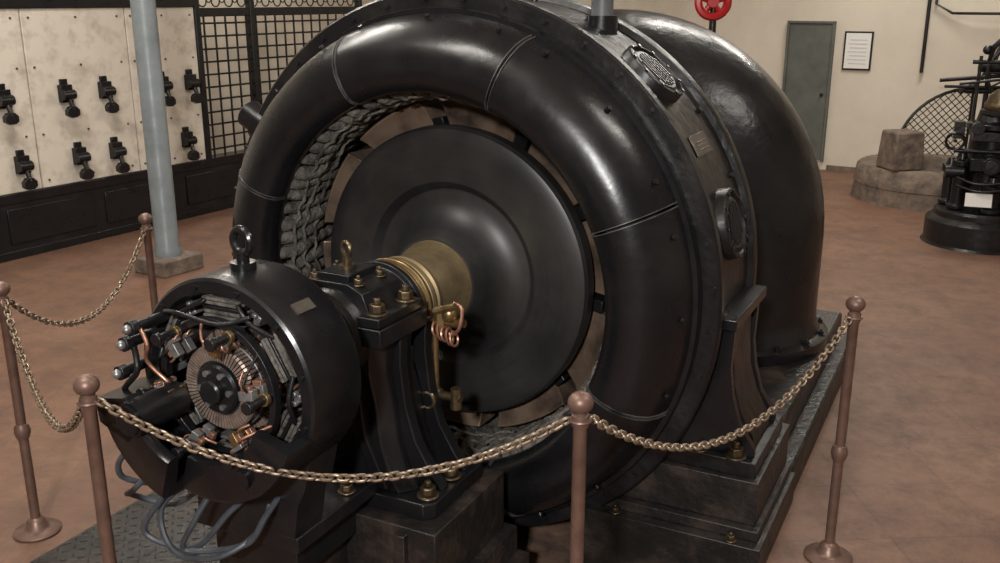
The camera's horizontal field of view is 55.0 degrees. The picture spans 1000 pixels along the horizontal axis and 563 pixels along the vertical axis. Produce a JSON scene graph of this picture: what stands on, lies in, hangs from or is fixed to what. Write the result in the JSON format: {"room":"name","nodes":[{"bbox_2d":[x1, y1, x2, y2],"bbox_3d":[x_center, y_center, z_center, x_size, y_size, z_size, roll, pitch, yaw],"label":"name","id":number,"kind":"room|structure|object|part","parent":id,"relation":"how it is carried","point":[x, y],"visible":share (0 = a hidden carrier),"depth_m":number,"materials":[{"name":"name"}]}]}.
{"room":"power station hall","nodes":[
{"label":"power station hall","id":0,"kind":"room"},
{"bbox_2d":[199,0,374,154],"bbox_3d":[-5.154,-2.375,7.007,0.100,4.600,16.860,10,19,30],"label":"wall","id":1,"kind":"structure","parent":0,"point":[209,28],"depth_m":10.83,"materials":[{"name":"paint"}]},
{"bbox_2d":[0,169,999,562],"bbox_3d":[-0.188,0.976,4.050,30.000,0.160,30.000,8,18,26],"label":"floor","id":2,"kind":"structure","parent":0,"point":[920,483],"depth_m":5.12,"materials":[{"name":"concrete"}]},
{"bbox_2d":[0,281,61,542],"bbox_3d":[-1.810,0.489,3.615,0.176,1.020,0.176,0,16,0],"label":"stanchion","id":3,"kind":"object","parent":2,"relation":"on","point":[38,527],"visible":0.96,"depth_m":3.65,"materials":[{"name":"orange metal"}]},
{"bbox_2d":[0,299,82,432],"bbox_3d":[-1.440,0.300,3.027,0.029,0.306,1.233,-11,20,-34],"label":"chain","id":4,"kind":"object","parent":3,"relation":"hanging from","point":[75,420],"visible":0.94,"depth_m":3.22,"materials":[{"name":"gold metal"}]},
{"bbox_2d":[30,524,101,562],"bbox_3d":[-1.559,1.016,3.612,0.238,0.010,0.299,8,18,26],"label":"plate","id":5,"kind":"object","parent":2,"relation":"on","point":[84,547],"depth_m":3.61,"materials":[{"name":"metal"}]},
{"bbox_2d":[73,374,116,562],"bbox_3d":[-1.071,0.754,2.629,0.176,1.069,0.176,0,16,0],"label":"stanchion","id":6,"kind":"object","parent":2,"relation":"on","point":[86,386],"visible":1,"depth_m":2.53,"materials":[{"name":"orange metal"}]},
{"bbox_2d":[94,396,570,482],"bbox_3d":[-0.438,0.421,2.473,1.244,0.217,0.029,1,16,5],"label":"chain","id":7,"kind":"object","parent":6,"relation":"hanging from","point":[104,403],"visible":1,"depth_m":2.49,"materials":[{"name":"gold metal"}]},
{"bbox_2d":[138,213,157,311],"bbox_3d":[-1.694,0.162,4.725,0.176,1.020,0.176,0,16,0],"label":"stanchion","id":8,"kind":"object","parent":2,"relation":"on","point":[145,219],"visible":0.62,"depth_m":4.63,"materials":[{"name":"orange metal"}]},
{"bbox_2d":[10,226,146,326],"bbox_3d":[-1.752,0.027,4.084,0.029,0.278,1.137,2,16,6],"label":"chain","id":9,"kind":"object","parent":8,"relation":"hanging from","point":[70,323],"visible":0.97,"depth_m":4.12,"materials":[{"name":"gold metal"}]},
{"bbox_2d":[111,500,195,562],"bbox_3d":[-1.339,0.990,3.700,0.546,0.010,0.370,8,18,26],"label":"plate","id":10,"kind":"object","parent":2,"relation":"on","point":[132,543],"depth_m":3.67,"materials":[{"name":"metal"}]},
{"bbox_2d":[147,510,162,539],"bbox_3d":[-1.342,0.964,3.789,0.182,0.010,0.151,8,18,26],"label":"plate","id":11,"kind":"object","parent":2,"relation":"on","point":[153,527],"depth_m":3.77,"materials":[{"name":"metal"}]},
{"bbox_2d":[134,249,203,277],"bbox_3d":[-2.540,-0.146,7.369,0.340,0.120,0.380,10,19,30],"label":"footing","id":12,"kind":"object","parent":2,"relation":"on","point":[189,260],"visible":0.73,"depth_m":7.25,"materials":[{"name":"stone"}]},
{"bbox_2d":[130,0,181,257],"bbox_3d":[-2.540,-2.353,6.719,0.200,4.480,0.200,0,16,0],"label":"column","id":13,"kind":"structure","parent":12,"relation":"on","point":[143,12],"depth_m":7.01,"materials":[{"name":"metal"}]},
{"bbox_2d":[0,0,361,262],"bbox_3d":[-3.748,-1.283,7.761,0.383,2.080,8.220,10,19,30],"label":"switchboard","id":14,"kind":"object","parent":2,"relation":"on","point":[73,165],"visible":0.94,"depth_m":8.17,"materials":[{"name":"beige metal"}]},
{"bbox_2d":[164,495,197,543],"bbox_3d":[-1.264,0.949,3.840,0.250,0.010,0.314,8,18,26],"label":"plate","id":15,"kind":"object","parent":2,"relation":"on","point":[177,519],"depth_m":3.84,"materials":[{"name":"metal"}]},
{"bbox_2d":[186,523,212,544],"bbox_3d":[-1.180,0.984,3.720,0.100,0.010,0.139,8,18,26],"label":"plate","id":16,"kind":"object","parent":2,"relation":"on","point":[200,530],"depth_m":3.73,"materials":[{"name":"metal"}]},
{"bbox_2d":[97,0,794,562],"bbox_3d":[-0.370,-0.554,3.227,2.540,3.560,2.164,8,18,26],"label":"hydroelectric generator","id":17,"kind":"object","parent":2,"relation":"on","point":[455,221],"visible":0.98,"depth_m":3.32,"materials":[{"name":"black metal"}]},
{"bbox_3d":[-0.040,-0.113,4.032,2.136,2.136,0.710,8,18,26],"label":"stator frame","id":18,"kind":"part","parent":17,"relation":"part of","materials":[{"name":"black metal"}]},
{"bbox_2d":[567,391,593,562],"bbox_3d":[0.200,0.785,2.521,0.176,1.069,0.176,0,16,0],"label":"stanchion","id":19,"kind":"object","parent":2,"relation":"on","point":[580,403],"visible":1,"depth_m":2.41,"materials":[{"name":"orange metal"}]},
{"bbox_2d":[589,316,852,451],"bbox_3d":[0.709,0.340,2.884,1.363,0.298,0.029,-15,22,-41],"label":"chain","id":20,"kind":"object","parent":19,"relation":"hanging from","point":[612,429],"visible":0.99,"depth_m":2.90,"materials":[{"name":"gold metal"}]},
{"bbox_2d":[613,0,846,490],"bbox_3d":[0.507,-0.410,5.063,2.520,2.248,1.840,8,18,26],"label":"turbine","id":21,"kind":"object","parent":2,"relation":"on","point":[774,147],"visible":0.3,"depth_m":4.57,"materials":[{"name":"metal"}]},
{"bbox_2d":[804,296,865,562],"bbox_3d":[1.225,0.540,3.442,0.176,1.020,0.176,0,16,0],"label":"stanchion","id":22,"kind":"object","parent":2,"relation":"on","point":[827,550],"visible":0.99,"depth_m":3.44,"materials":[{"name":"orange metal"}]},
{"bbox_2d":[851,153,956,211],"bbox_3d":[4.500,-1.049,10.011,1.560,0.360,1.560,0,16,0],"label":"stone plinth","id":23,"kind":"object","parent":2,"relation":"on","point":[916,190],"visible":0.43,"depth_m":9.57,"materials":[{"name":"beige stone"}]},
{"bbox_2d":[876,129,924,170],"bbox_3d":[4.020,-1.321,9.618,0.338,0.380,0.318,-3,17,-12],"label":"stone block","id":24,"kind":"object","parent":23,"relation":"on","point":[899,149],"visible":1,"depth_m":9.50,"materials":[{"name":"beige stone"}]},
{"bbox_2d":[901,46,999,155],"bbox_3d":[4.782,-1.899,9.607,1.456,1.499,0.210,5,17,17],"label":"winch","id":25,"kind":"object","parent":23,"relation":"on","point":[990,71],"visible":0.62,"depth_m":9.67,"materials":[{"name":"black metal"}]},
{"bbox_3d":[4.943,-1.878,9.534,1.102,1.499,0.150,4,17,14],"label":"winch frame","id":26,"kind":"part","parent":25,"relation":"part of","materials":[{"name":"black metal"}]},
{"bbox_2d":[920,39,999,255],"bbox_3d":[4.100,-1.213,7.982,0.920,1.820,0.920,6,17,19],"label":"turbine governor","id":27,"kind":"object","parent":2,"relation":"on","point":[965,218],"visible":1,"depth_m":7.90,"materials":[{"name":"black metal"}]},
{"bbox_2d":[574,0,999,169],"bbox_3d":[5.205,-3.378,10.414,14.000,4.600,0.100,10,19,30],"label":"wall","id":28,"kind":"structure","parent":0,"point":[863,104],"depth_m":11.13,"materials":[{"name":"paint"}]},
{"bbox_2d":[782,21,836,161],"bbox_3d":[3.687,-2.288,11.582,0.560,1.650,0.068,10,19,30],"label":"door","id":29,"kind":"structure","parent":28,"relation":"in","point":[809,49],"depth_m":11.51,"materials":[{"name":"grey metal"}]},
{"bbox_2d":[826,165,855,171],"bbox_3d":[7.576,-0.779,9.624,8.400,0.060,0.015,10,19,30],"label":"baseboard","id":30,"kind":"structure","parent":28,"relation":"attached to","point":[828,167],"depth_m":11.61,"materials":[{"name":"stone"}]},
{"bbox_2d":[842,31,873,70],"bbox_3d":[4.168,-2.688,11.186,0.320,0.440,0.034,10,19,30],"label":"framed notice","id":31,"kind":"object","parent":28,"relation":"attached to","point":[858,45],"visible":1,"depth_m":11.17,"materials":[{"name":"white paper"}]},
{"bbox_2d":[919,0,999,72],"bbox_3d":[5.569,-3.794,9.879,1.970,3.300,0.144,10,19,30],"label":"conduit","id":32,"kind":"object","parent":28,"relation":"attached to","point":[929,1],"visible":1,"depth_m":10.65,"materials":[{"name":"black metal"}]}
]}

